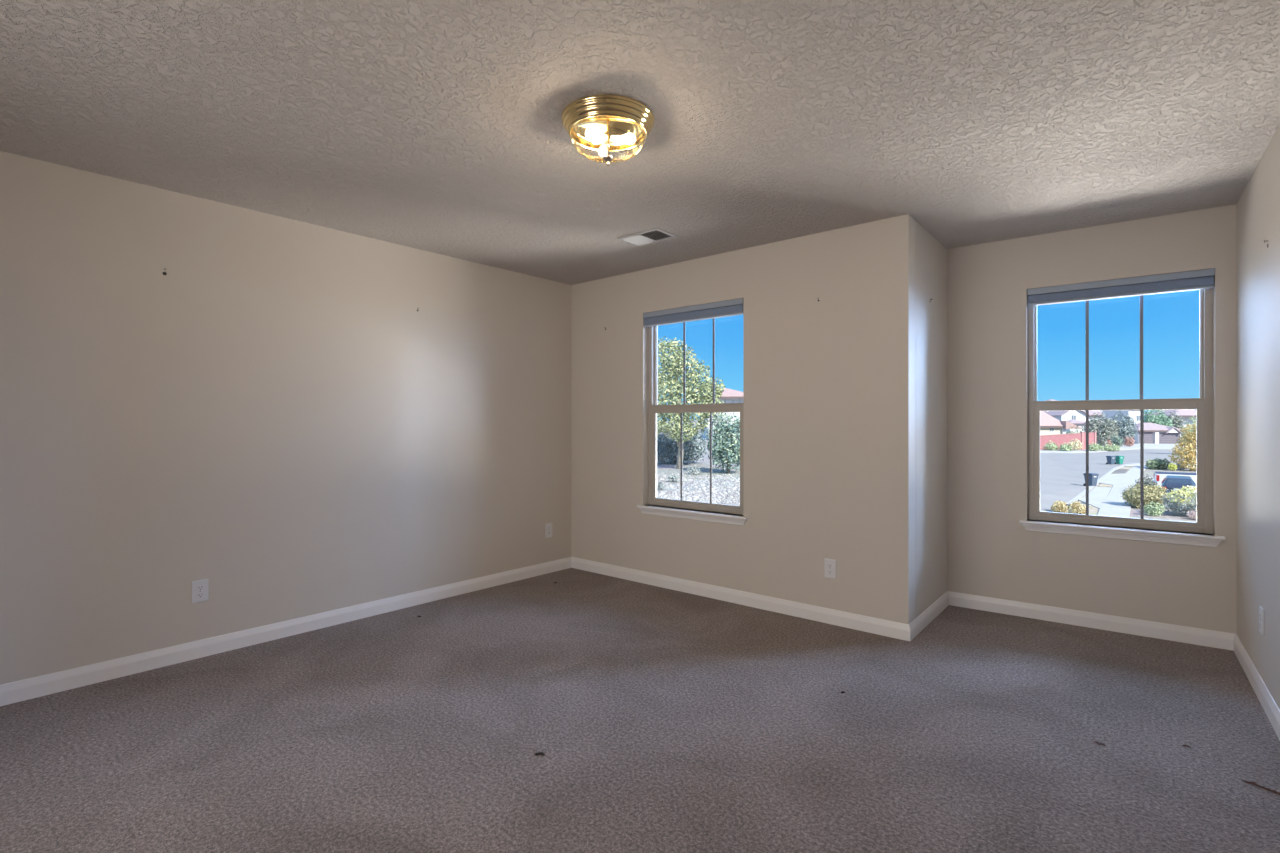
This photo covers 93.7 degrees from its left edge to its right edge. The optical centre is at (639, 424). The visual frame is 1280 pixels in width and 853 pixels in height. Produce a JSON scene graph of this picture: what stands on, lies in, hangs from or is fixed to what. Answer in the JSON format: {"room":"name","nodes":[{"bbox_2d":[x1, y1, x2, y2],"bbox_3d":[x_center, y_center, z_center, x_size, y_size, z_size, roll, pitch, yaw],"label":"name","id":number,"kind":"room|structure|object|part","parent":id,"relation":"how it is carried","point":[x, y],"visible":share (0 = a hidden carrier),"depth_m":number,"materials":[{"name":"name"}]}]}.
{"room":"empty bedroom","nodes":[
{"label":"empty bedroom","id":0,"kind":"room"},
{"bbox_2d":[0,151,571,684],"bbox_3d":[-2.212,0.018,3.445,0.150,2.480,4.760,0,0,41],"label":"wall","id":1,"kind":"structure","parent":0,"point":[274,418],"depth_m":3.33,"materials":[{"name":"beige paint"}]},
{"bbox_2d":[192,579,208,603],"bbox_3d":[-2.334,0.888,3.184,0.009,0.120,0.074,0,0,41],"label":"wall outlet","id":2,"kind":"object","parent":1,"relation":"attached to","point":[200,588],"visible":1,"depth_m":3.18,"materials":[{"name":"plastic"}]},
{"bbox_2d":[196,585,203,590],"bbox_3d":[-2.332,0.869,3.183,0.003,0.029,0.034,0,0,41],"label":"receptacle","id":3,"kind":"object","parent":2,"relation":"attached to","point":[198,587],"depth_m":3.18,"materials":[{"name":"plastic"}]},
{"bbox_2d":[196,592,203,597],"bbox_3d":[-2.332,0.907,3.183,0.003,0.029,0.034,0,0,41],"label":"receptacle","id":4,"kind":"object","parent":2,"relation":"attached to","point":[198,594],"depth_m":3.18,"materials":[{"name":"plastic"}]},
{"bbox_2d":[0,557,571,705],"bbox_3d":[-2.101,1.192,3.448,0.014,0.091,4.610,0,0,41],"label":"baseboard","id":5,"kind":"structure","parent":1,"relation":"attached to","point":[30,688],"depth_m":3.32,"materials":[{"name":"white paint"}]},
{"bbox_2d":[545,523,551,537],"bbox_3d":[-0.758,0.886,4.994,0.009,0.120,0.074,0,0,41],"label":"wall outlet","id":6,"kind":"object","parent":1,"relation":"attached to","point":[548,527],"visible":1,"depth_m":4.99,"materials":[{"name":"plastic"}]},
{"bbox_2d":[0,568,1279,852],"bbox_3d":[-0.131,1.338,2.456,4.712,0.200,5.907,0,0,40],"label":"floor","id":7,"kind":"structure","parent":0,"point":[663,720],"depth_m":2.35,"materials":[{"name":"carpet"}]},
{"bbox_2d":[1242,780,1279,794],"bbox_3d":[2.124,1.233,2.024,0.019,0.010,0.137,0,0,-25],"label":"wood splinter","id":8,"kind":"object","parent":7,"relation":"on","point":[1252,783],"visible":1,"depth_m":2.04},
{"bbox_2d":[0,0,1279,284],"bbox_3d":[-0.131,-1.327,2.456,4.712,0.250,5.907,0,0,40],"label":"ceiling","id":9,"kind":"structure","parent":0,"point":[435,126],"depth_m":2.29,"materials":[{"name":"grey paint"}]},
{"bbox_2d":[561,94,654,166],"bbox_3d":[-0.126,-1.108,2.363,0.366,0.188,0.366,0,0,27],"label":"ceiling light","id":10,"kind":"object","parent":9,"relation":"attached to","point":[607,123],"visible":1,"depth_m":2.34,"materials":[{"name":"gold metal"}]},
{"bbox_2d":[597,133,607,142],"bbox_3d":[-0.147,-1.118,2.341,0.030,0.033,0.036,0,0,45],"label":"bulb","id":11,"kind":"object","parent":10,"relation":"attached to","point":[601,137],"depth_m":2.34,"materials":[{"name":"white glass"}]},
{"bbox_2d":[602,139,610,148],"bbox_3d":[-0.134,-1.118,2.393,0.030,0.033,0.036,0,0,-15],"label":"socket","id":12,"kind":"object","parent":10,"relation":"attached to","point":[606,144],"depth_m":2.38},
{"bbox_3d":[-0.126,-1.117,2.363,0.008,0.134,0.008,0,0,40],"label":"stem","id":13,"kind":"part","parent":10,"relation":"part of","materials":[{"name":"gold metal"}]},
{"bbox_3d":[-0.126,-1.096,2.363,0.297,0.092,0.297,0,0,40],"label":"lamp shade","id":14,"kind":"part","parent":10,"relation":"part of","materials":[{"name":"clear glass"}]},
{"bbox_2d":[610,135,620,143],"bbox_3d":[-0.096,-1.118,2.355,0.036,0.033,0.030,0,0,15],"label":"bulb","id":15,"kind":"object","parent":10,"relation":"attached to","point":[614,139],"depth_m":2.35,"materials":[{"name":"white glass"}]},
{"bbox_2d":[617,228,676,245],"bbox_3d":[0.045,-1.195,3.852,0.330,0.013,0.210,0,0,39],"label":"ceiling vent","id":16,"kind":"object","parent":9,"relation":"in","point":[656,234],"visible":1,"depth_m":3.84,"materials":[{"name":"metal"}]},
{"bbox_2d":[572,214,915,624],"bbox_3d":[0.462,0.018,4.418,2.911,2.480,0.150,0,0,40],"label":"wall","id":17,"kind":"structure","parent":0,"point":[829,384],"depth_m":3.91,"materials":[{"name":"beige paint"}]},
{"bbox_2d":[637,318,747,525],"bbox_3d":[0.395,-0.085,4.432,0.961,1.565,0.162,0,0,40],"label":"window","id":18,"kind":"structure","parent":17,"relation":"in","point":[654,408],"depth_m":4.53,"materials":[{"name":"beige plastic"}]},
{"bbox_3d":[0.439,-0.468,4.485,0.817,0.718,0.021,0,0,40],"label":"sash","id":19,"kind":"part","parent":18,"relation":"part of","materials":[{"name":"beige plastic"}]},
{"bbox_3d":[0.376,0.643,4.409,0.961,0.018,0.101,0,0,40],"label":"sill","id":20,"kind":"part","parent":18,"relation":"part of","materials":[{"name":"white paint"}]},
{"bbox_2d":[643,298,742,326],"bbox_3d":[0.382,-0.813,4.416,0.883,0.106,0.057,0,0,40],"label":"window blind","id":21,"kind":"object","parent":18,"relation":"attached to","point":[734,307],"visible":0.88,"depth_m":4.37,"materials":[{"name":"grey fabric"}]},
{"bbox_3d":[0.381,-0.767,4.415,0.877,0.015,0.046,0,0,40],"label":"rail","id":22,"kind":"part","parent":21,"relation":"part of","materials":[{"name":"white plastic"}]},
{"bbox_3d":[0.416,0.232,4.457,0.821,0.760,0.032,0,0,40],"label":"sash","id":23,"kind":"part","parent":18,"relation":"part of","materials":[{"name":"beige plastic"}]},
{"bbox_2d":[571,557,909,640],"bbox_3d":[0.473,1.192,4.303,2.774,0.091,0.014,0,0,40],"label":"baseboard","id":24,"kind":"structure","parent":17,"relation":"attached to","point":[892,629],"depth_m":4.03,"materials":[{"name":"white paint"}]},
{"bbox_2d":[824,558,835,578],"bbox_3d":[1.180,0.898,3.722,0.074,0.120,0.009,0,0,40],"label":"wall outlet","id":25,"kind":"object","parent":17,"relation":"attached to","point":[829,564],"visible":1,"depth_m":3.72,"materials":[{"name":"plastic"}]},
{"bbox_2d":[916,221,946,617],"bbox_3d":[1.814,0.018,3.883,0.150,2.480,0.747,0,0,40],"label":"wall","id":26,"kind":"structure","parent":0,"point":[931,255],"depth_m":3.79,"materials":[{"name":"beige paint"}]},
{"bbox_2d":[909,591,948,640],"bbox_3d":[1.824,1.192,3.768,0.014,0.091,0.910,0,0,40],"label":"baseboard","id":27,"kind":"structure","parent":26,"relation":"attached to","point":[918,624],"depth_m":3.71,"materials":[{"name":"white paint"}]},
{"bbox_2d":[947,204,1236,633],"bbox_3d":[2.730,0.018,3.761,1.726,2.480,0.150,0,0,36],"label":"wall","id":28,"kind":"structure","parent":0,"point":[990,553],"depth_m":3.76,"materials":[{"name":"beige paint"}]},
{"bbox_2d":[948,591,1234,650],"bbox_3d":[2.682,1.192,3.695,1.426,0.091,0.014,0,0,36],"label":"baseboard","id":29,"kind":"structure","parent":28,"relation":"attached to","point":[1184,634],"depth_m":3.62,"materials":[{"name":"white paint"}]},
{"bbox_2d":[1020,288,1225,546],"bbox_3d":[2.863,-0.091,3.625,0.953,1.551,0.162,0,0,36],"label":"window","id":30,"kind":"structure","parent":28,"relation":"in","point":[1203,405],"depth_m":3.57,"materials":[{"name":"beige plastic"}]},
{"bbox_3d":[2.904,-0.468,3.681,0.809,0.718,0.021,0,0,36],"label":"sash","id":31,"kind":"part","parent":30,"relation":"part of","materials":[{"name":"beige plastic"}]},
{"bbox_3d":[2.882,0.225,3.651,0.813,0.746,0.032,0,0,36],"label":"sash","id":32,"kind":"part","parent":30,"relation":"part of","materials":[{"name":"beige plastic"}]},
{"bbox_2d":[1027,268,1214,306],"bbox_3d":[2.851,-0.813,3.608,0.875,0.106,0.057,0,0,36],"label":"window blind","id":33,"kind":"object","parent":30,"relation":"attached to","point":[1203,279],"visible":1,"depth_m":3.56,"materials":[{"name":"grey fabric"}]},
{"bbox_3d":[2.850,-0.767,3.607,0.869,0.015,0.046,0,0,36],"label":"rail","id":34,"kind":"part","parent":33,"relation":"part of","materials":[{"name":"white plastic"}]},
{"bbox_3d":[2.845,0.629,3.601,0.953,0.018,0.101,0,0,36],"label":"sill","id":35,"kind":"part","parent":30,"relation":"part of","materials":[{"name":"white paint"}]},
{"bbox_2d":[1237,125,1279,708],"bbox_3d":[1.574,0.018,1.038,0.150,2.480,5.608,0,0,39],"label":"wall","id":36,"kind":"structure","parent":0,"point":[1258,206],"depth_m":2.71,"materials":[{"name":"beige paint"}]},
{"bbox_2d":[1234,634,1279,739],"bbox_3d":[1.510,1.192,1.089,0.015,0.091,5.608,0,0,39],"label":"baseboard","id":37,"kind":"structure","parent":36,"relation":"attached to","point":[1269,705],"depth_m":2.70,"materials":[{"name":"white paint"}]},
{"bbox_2d":[1259,606,1263,636],"bbox_3d":[2.787,0.883,2.692,0.009,0.120,0.074,0,0,39],"label":"wall outlet","id":38,"kind":"object","parent":36,"relation":"attached to","point":[1261,610],"visible":1,"depth_m":2.68,"materials":[{"name":"plastic"}]},
{"label":"outside","id":39,"kind":"structure","parent":0,"visible":0},
{"bbox_2d":[1078,487,1111,508],"bbox_3d":[32.118,5.153,42.387,1.483,0.200,15.849,0,0,40],"label":"driveway","id":40,"kind":"structure","parent":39,"point":[1097,496],"depth_m":41.85,"materials":[{"name":"concrete"}]},
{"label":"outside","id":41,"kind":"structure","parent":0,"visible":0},
{"bbox_2d":[1099,473,1124,484],"bbox_3d":[44.198,5.153,55.976,1.821,0.200,15.812,0,0,40],"label":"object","id":42,"kind":"object","parent":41,"point":[1111,479],"visible":0.6,"depth_m":54.68,"materials":[{"name":"concrete"}]},
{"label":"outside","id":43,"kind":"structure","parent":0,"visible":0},
{"bbox_2d":[1120,443,1183,449],"bbox_3d":[115.034,4.946,130.250,16.801,0.498,37.817,0,0,40],"label":"driveway","id":44,"kind":"structure","parent":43,"point":[1146,445],"depth_m":129.70,"materials":[{"name":"concrete"}]},
{"bbox_2d":[1123,436,1134,446],"bbox_3d":[105.990,3.691,130.042,2.145,2.660,1.954,0,0,0],"label":"shrub","id":45,"kind":"object","parent":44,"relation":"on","point":[1128,442],"visible":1,"depth_m":129.79,"materials":[{"name":"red plant"}]},
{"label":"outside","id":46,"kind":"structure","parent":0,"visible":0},
{"bbox_2d":[657,420,1195,521],"bbox_3d":[194.289,0.075,240.223,651.000,10.126,608.150,0,0,40],"label":"ground","id":47,"kind":"structure","parent":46,"point":[704,466],"depth_m":35.11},
{"bbox_2d":[657,482,663,489],"bbox_3d":[0.748,2.655,25.865,0.603,0.414,0.668,0,0,0],"label":"shrub","id":48,"kind":"object","parent":47,"relation":"on","point":[659,484],"visible":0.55,"depth_m":25.72,"materials":[{"name":"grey plant"}]},
{"bbox_2d":[667,473,678,481],"bbox_3d":[1.624,2.637,29.423,0.619,0.504,0.640,0,0,0],"label":"shrub","id":49,"kind":"object","parent":47,"relation":"on","point":[672,478],"visible":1,"depth_m":29.32,"materials":[{"name":"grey plant"}]},
{"bbox_2d":[657,425,706,463],"bbox_3d":[2.437,1.372,40.996,4.741,2.773,2.447,0,0,-3],"label":"juniper tree","id":50,"kind":"object","parent":47,"relation":"on","point":[666,447],"visible":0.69,"depth_m":40.49,"materials":[{"name":"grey plant"}]},
{"bbox_2d":[657,336,724,468],"bbox_3d":[2.189,-1.236,36.596,5.985,8.361,4.080,0,0,17],"label":"leafy tree","id":51,"kind":"object","parent":47,"relation":"on","point":[665,380],"visible":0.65,"depth_m":36.21,"materials":[{"name":"green plant"}]},
{"bbox_2d":[686,465,701,474],"bbox_3d":[2.981,2.571,33.276,0.918,0.596,0.889,0,0,0],"label":"shrub","id":52,"kind":"object","parent":47,"relation":"on","point":[692,469],"visible":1,"depth_m":33.21,"materials":[{"name":"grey plant"}]},
{"bbox_2d":[657,473,739,505],"bbox_3d":[3.144,2.791,26.069,6.404,0.114,15.187,0,0,0],"label":"cobblestones","id":53,"kind":"structure","parent":47,"relation":"on","point":[729,501],"depth_m":25.40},
{"bbox_2d":[696,388,742,439],"bbox_3d":[12.300,-1.335,86.725,7.813,7.697,11.350,0,0,0],"label":"house","id":54,"kind":"structure","parent":47,"relation":"on","point":[729,395],"depth_m":82.00,"materials":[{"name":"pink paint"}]},
{"bbox_2d":[705,412,739,472],"bbox_3d":[5.036,1.031,33.995,2.569,3.881,2.787,0,0,13],"label":"juniper tree","id":55,"kind":"object","parent":47,"relation":"on","point":[726,450],"visible":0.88,"depth_m":33.37,"materials":[{"name":"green plant"}]},
{"bbox_2d":[1042,440,1057,450],"bbox_3d":[77.386,4.098,112.968,2.831,2.210,2.713,0,0,0],"label":"shrub","id":56,"kind":"object","parent":47,"relation":"on","point":[1053,446],"visible":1,"depth_m":112.56,"materials":[{"name":"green plant"}]},
{"bbox_2d":[1050,500,1067,512],"bbox_3d":[24.216,4.810,34.601,0.937,0.866,0.950,0,0,24],"label":"dry shrub","id":57,"kind":"object","parent":47,"relation":"on","point":[1060,507],"visible":0.97,"depth_m":34.44,"materials":[{"name":"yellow plant"}]},
{"bbox_2d":[1040,411,1082,434],"bbox_3d":[95.179,0.643,146.700,17.372,8.906,11.800,0,0,0],"label":"house","id":58,"kind":"structure","parent":47,"relation":"on","point":[1049,425],"depth_m":141.99,"materials":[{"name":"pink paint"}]},
{"bbox_2d":[1040,432,1083,449],"bbox_3d":[79.201,3.636,117.616,12.200,4.195,11.558,0,0,40],"label":"wall","id":59,"kind":"structure","parent":47,"relation":"on","point":[1059,439],"depth_m":117.74,"materials":[{"name":"red brick"}]},
{"bbox_2d":[1059,444,1071,450],"bbox_3d":[78.728,4.328,110.978,2.186,1.855,2.193,0,0,0],"label":"shrub","id":60,"kind":"object","parent":47,"relation":"on","point":[1066,447],"visible":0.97,"depth_m":110.53,"materials":[{"name":"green plant"}]},
{"bbox_2d":[1043,410,1090,421],"bbox_3d":[121.520,-0.063,172.500,8.400,9.862,10.400,0,0,0],"label":"house","id":61,"kind":"structure","parent":47,"relation":"on","point":[1080,415],"depth_m":168.00,"materials":[{"name":"white paint"}]},
{"bbox_2d":[1065,427,1080,433],"bbox_3d":[92.992,2.787,129.080,3.358,4.847,3.721,0,0,0],"label":"shrub","id":62,"kind":"object","parent":47,"relation":"on","point":[1070,427],"visible":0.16,"depth_m":128.56,"materials":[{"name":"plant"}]},
{"bbox_2d":[1067,438,1082,450],"bbox_3d":[82.684,3.944,114.034,2.814,2.498,2.719,0,0,0],"label":"clump","id":63,"kind":"object","parent":47,"relation":"on","point":[1075,447],"visible":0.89,"depth_m":113.72,"materials":[{"name":"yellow plant"}]},
{"bbox_2d":[1066,420,1089,432],"bbox_3d":[116.130,1.862,160.975,6.593,6.165,6.850,0,0,0],"label":"house","id":64,"kind":"structure","parent":47,"relation":"on","point":[1076,422],"depth_m":158.02,"materials":[{"name":"white paint"}]},
{"bbox_2d":[1040,448,1139,452],"bbox_3d":[84.404,5.035,117.020,21.100,0.367,34.578,0,0,40],"label":"curb","id":65,"kind":"object","parent":47,"relation":"on","point":[1076,451],"visible":0.47,"depth_m":109.06,"materials":[{"name":"concrete"}]},
{"bbox_2d":[1084,431,1096,448],"bbox_3d":[89.646,3.602,119.634,2.218,4.224,3.196,0,0,40],"label":"wall","id":66,"kind":"structure","parent":47,"relation":"on","point":[1092,435],"depth_m":119.69,"materials":[{"name":"red brick"}]},
{"bbox_3d":[89.449,3.752,119.595,3.200,3.925,0.200,0,0,-18],"label":"block panel","id":67,"kind":"part","parent":66,"relation":"part of","materials":[{"name":"red brick"}]},
{"bbox_2d":[1085,410,1102,425],"bbox_3d":[143.375,0.124,190.475,11.830,9.488,10.650,0,0,0],"label":"house","id":68,"kind":"structure","parent":47,"relation":"on","point":[1091,412],"depth_m":186.21,"materials":[{"name":"white paint"}]},
{"bbox_2d":[1089,442,1101,450],"bbox_3d":[83.991,4.179,111.013,2.760,1.923,2.615,0,0,0],"label":"shrub","id":69,"kind":"object","parent":47,"relation":"on","point":[1094,447],"visible":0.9,"depth_m":110.42,"materials":[{"name":"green plant"}]},
{"bbox_2d":[1081,412,1121,443],"bbox_3d":[104.248,1.099,136.000,7.170,7.930,7.359,0,0,0],"label":"round tree","id":70,"kind":"object","parent":47,"relation":"on","point":[1107,430],"visible":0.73,"depth_m":134.60,"materials":[{"name":"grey plant"}]},
{"bbox_2d":[1097,437,1106,448],"bbox_3d":[93.238,3.818,120.983,1.879,2.794,1.832,0,0,0],"label":"shrub","id":71,"kind":"object","parent":47,"relation":"on","point":[1102,440],"visible":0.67,"depth_m":120.65,"materials":[{"name":"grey plant"}]},
{"bbox_2d":[1066,463,1139,504],"bbox_3d":[45.654,5.128,57.593,3.601,0.200,55.082,0,0,40],"label":"curb","id":72,"kind":"object","parent":47,"relation":"on","point":[1083,492],"visible":0.55,"depth_m":52.52,"materials":[{"name":"concrete"}]},
{"bbox_2d":[1101,444,1119,450],"bbox_3d":[87.773,4.425,111.960,3.062,1.541,3.245,0,0,0],"label":"shrub","id":73,"kind":"object","parent":47,"relation":"on","point":[1107,448],"visible":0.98,"depth_m":111.56,"materials":[{"name":"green plant"}]},
{"bbox_2d":[1110,434,1122,446],"bbox_3d":[100.039,3.583,126.047,2.279,3.161,2.327,0,0,0],"label":"shrub","id":74,"kind":"object","parent":47,"relation":"on","point":[1116,441],"visible":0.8,"depth_m":125.74,"materials":[{"name":"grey plant"}]},
{"bbox_2d":[1111,469,1127,473],"bbox_3d":[51.740,5.188,64.752,1.333,0.200,8.926,0,0,40],"label":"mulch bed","id":75,"kind":"object","parent":47,"relation":"on","point":[1119,471],"visible":0.65,"depth_m":64.34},
{"bbox_2d":[1103,410,1139,423],"bbox_3d":[133.920,-0.815,166.475,5.050,11.441,10.050,0,0,0],"label":"house","id":76,"kind":"structure","parent":47,"relation":"on","point":[1135,414],"depth_m":163.17,"materials":[{"name":"white paint"}]},
{"bbox_2d":[1109,410,1138,443],"bbox_3d":[112.892,0.707,141.022,6.556,8.829,6.339,0,0,0],"label":"round tree","id":77,"kind":"object","parent":47,"relation":"on","point":[1127,426],"visible":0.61,"depth_m":139.45,"materials":[{"name":"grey plant"}]},
{"bbox_2d":[1121,484,1168,507],"bbox_3d":[31.022,4.411,36.805,2.446,1.564,2.555,0,0,35],"label":"round bush","id":78,"kind":"object","parent":47,"relation":"on","point":[1131,496],"visible":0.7,"depth_m":36.40,"materials":[{"name":"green plant"}]},
{"bbox_2d":[1134,474,1157,487],"bbox_3d":[37.547,4.479,44.489,1.373,1.525,1.369,0,0,0],"label":"shrub","id":79,"kind":"object","parent":47,"relation":"on","point":[1146,482],"visible":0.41,"depth_m":44.29,"materials":[{"name":"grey plant"}]},
{"bbox_2d":[1122,423,1182,443],"bbox_3d":[126.473,2.348,149.750,11.342,5.420,9.500,0,0,0],"label":"house","id":80,"kind":"structure","parent":47,"relation":"on","point":[1154,433],"depth_m":145.93,"materials":[{"name":"white paint"}]},
{"bbox_2d":[1144,501,1165,515],"bbox_3d":[28.773,4.755,33.596,0.895,0.853,0.938,0,0,-17],"label":"shrub","id":81,"kind":"object","parent":47,"relation":"on","point":[1152,510],"visible":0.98,"depth_m":33.47,"materials":[{"name":"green plant"}]},
{"bbox_2d":[1144,458,1170,469],"bbox_3d":[58.689,4.569,67.962,2.636,1.479,1.418,0,0,0],"label":"hedge","id":82,"kind":"object","parent":47,"relation":"on","point":[1155,464],"visible":0.98,"depth_m":67.75,"materials":[{"name":"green plant"}]},
{"bbox_2d":[1144,410,1172,426],"bbox_3d":[157.971,-0.642,184.101,9.283,11.044,9.260,0,0,0],"label":"round tree","id":83,"kind":"object","parent":47,"relation":"on","point":[1155,419],"visible":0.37,"depth_m":182.59,"materials":[{"name":"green plant"}]},
{"bbox_2d":[1144,409,1195,436],"bbox_3d":[196.904,-0.967,219.975,14.958,11.670,16.050,0,0,0],"label":"house","id":84,"kind":"structure","parent":47,"relation":"on","point":[1186,414],"depth_m":214.98,"materials":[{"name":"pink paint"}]},
{"bbox_2d":[1168,463,1177,470],"bbox_3d":[58.586,4.718,65.970,1.008,0.889,1.009,0,0,0],"label":"shrub","id":85,"kind":"object","parent":47,"relation":"on","point":[1172,467],"visible":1,"depth_m":65.89,"materials":[{"name":"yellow plant"}]},
{"bbox_2d":[1167,411,1185,432],"bbox_3d":[165.714,0.326,185.957,5.313,9.137,5.608,0,0,0],"label":"round tree","id":86,"kind":"object","parent":47,"relation":"on","point":[1175,422],"visible":0.41,"depth_m":184.83,"materials":[{"name":"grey plant"}]},
{"bbox_2d":[1160,485,1195,515],"bbox_3d":[30.674,4.331,33.675,2.515,1.904,2.355,0,0,-38],"label":"flowering bush","id":87,"kind":"object","parent":47,"relation":"on","point":[1187,500],"visible":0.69,"depth_m":33.37,"materials":[{"name":"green plant"}]},
{"bbox_2d":[1161,475,1195,495],"bbox_3d":[37.530,4.358,41.830,1.820,1.500,4.480,0,0,41],"label":"parked car","id":88,"kind":"object","parent":47,"relation":"on","point":[1169,482],"visible":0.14,"depth_m":40.51,"materials":[{"name":"blue paint"}]},
{"bbox_2d":[1168,422,1195,470],"bbox_3d":[60.746,2.509,65.710,4.568,5.632,3.215,0,0,0],"label":"autumn tree","id":89,"kind":"object","parent":47,"relation":"on","point":[1188,452],"visible":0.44,"depth_m":65.71,"materials":[{"name":"yellow plant"}]},
{"bbox_2d":[1180,416,1195,444],"bbox_3d":[92.297,1.959,100.087,3.723,6.736,3.737,0,0,0],"label":"round tree","id":90,"kind":"object","parent":47,"relation":"on","point":[1192,418],"visible":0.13,"depth_m":99.83,"materials":[{"name":"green plant"}]},
{"bbox_2d":[1186,510,1195,519],"bbox_3d":[29.929,4.880,32.185,0.937,0.622,0.912,0,0,0],"label":"clump","id":91,"kind":"object","parent":47,"relation":"on","point":[1193,516],"visible":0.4,"depth_m":32.24,"materials":[{"name":"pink plant"}]},
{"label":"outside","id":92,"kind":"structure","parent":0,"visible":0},
{"bbox_3d":[45.859,5.208,50.217,4.920,0.200,23.580,0,0,40],"label":"pad","id":93,"kind":"object","parent":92,"visible":0},
{"bbox_2d":[1152,472,1195,484],"bbox_3d":[42.068,4.179,44.933,5.608,1.859,1.954,0,0,36],"label":"pickup truck","id":94,"kind":"object","parent":93,"relation":"on","point":[1158,476],"visible":0.02,"depth_m":45.49,"materials":[{"name":"white paint"}]},
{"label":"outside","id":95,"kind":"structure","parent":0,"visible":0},
{"bbox_2d":[1040,449,1178,511],"bbox_3d":[53.189,4.932,73.658,33.341,0.753,129.685,0,0,40],"label":"road","id":96,"kind":"structure","parent":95,"point":[1062,479],"depth_m":68.93,"materials":[{"name":"grey asphalt"}]},
{"bbox_2d":[1083,473,1098,485],"bbox_3d":[36.822,4.563,49.038,0.680,1.090,0.878,0,0,-14],"label":"trash bin","id":97,"kind":"object","parent":96,"relation":"on","point":[1093,477],"visible":0.86,"depth_m":48.73,"materials":[{"name":"plastic"}]},
{"bbox_2d":[1106,456,1115,463],"bbox_3d":[59.420,4.563,75.739,0.680,1.090,0.878,0,0,-6],"label":"trash bin","id":98,"kind":"object","parent":96,"relation":"on","point":[1110,459],"visible":1,"depth_m":75.44,"materials":[{"name":"plastic"}]},
{"bbox_2d":[1115,456,1124,463],"bbox_3d":[60.749,4.563,76.089,0.680,1.090,0.878,0,0,-4],"label":"trash bin","id":99,"kind":"object","parent":96,"relation":"on","point":[1119,459],"visible":0.86,"depth_m":75.76,"materials":[{"name":"plastic"}]},
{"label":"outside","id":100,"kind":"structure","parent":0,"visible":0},
{"bbox_2d":[1097,464,1146,517],"bbox_3d":[40.884,5.138,49.900,3.034,0.200,71.122,0,0,40],"label":"sidewalk","id":101,"kind":"structure","parent":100,"point":[1114,505],"depth_m":40.60,"materials":[{"name":"concrete"}]},
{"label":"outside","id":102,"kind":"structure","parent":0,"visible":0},
{"bbox_2d":[1084,504,1098,514],"bbox_3d":[26.220,5.188,35.015,0.948,0.200,10.835,0,0,40],"label":"verge","id":103,"kind":"structure","parent":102,"point":[1093,510],"depth_m":35.31,"materials":[{"name":"grey concrete"}]},
{"bbox_2d":[1066,501,1085,513],"bbox_3d":[24.215,4.720,33.195,1.034,0.951,0.990,0,0,0],"label":"dry shrub","id":104,"kind":"object","parent":103,"relation":"on","point":[1075,508],"visible":0.83,"depth_m":33.07,"materials":[{"name":"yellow plant"}]},
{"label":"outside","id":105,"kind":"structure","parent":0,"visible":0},
{"bbox_2d":[1099,483,1112,486],"bbox_3d":[39.726,5.188,50.719,1.259,0.200,5.132,0,0,40],"label":"verge","id":106,"kind":"structure","parent":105,"point":[1101,484],"depth_m":49.67,"materials":[{"name":"grey concrete"}]}
]}

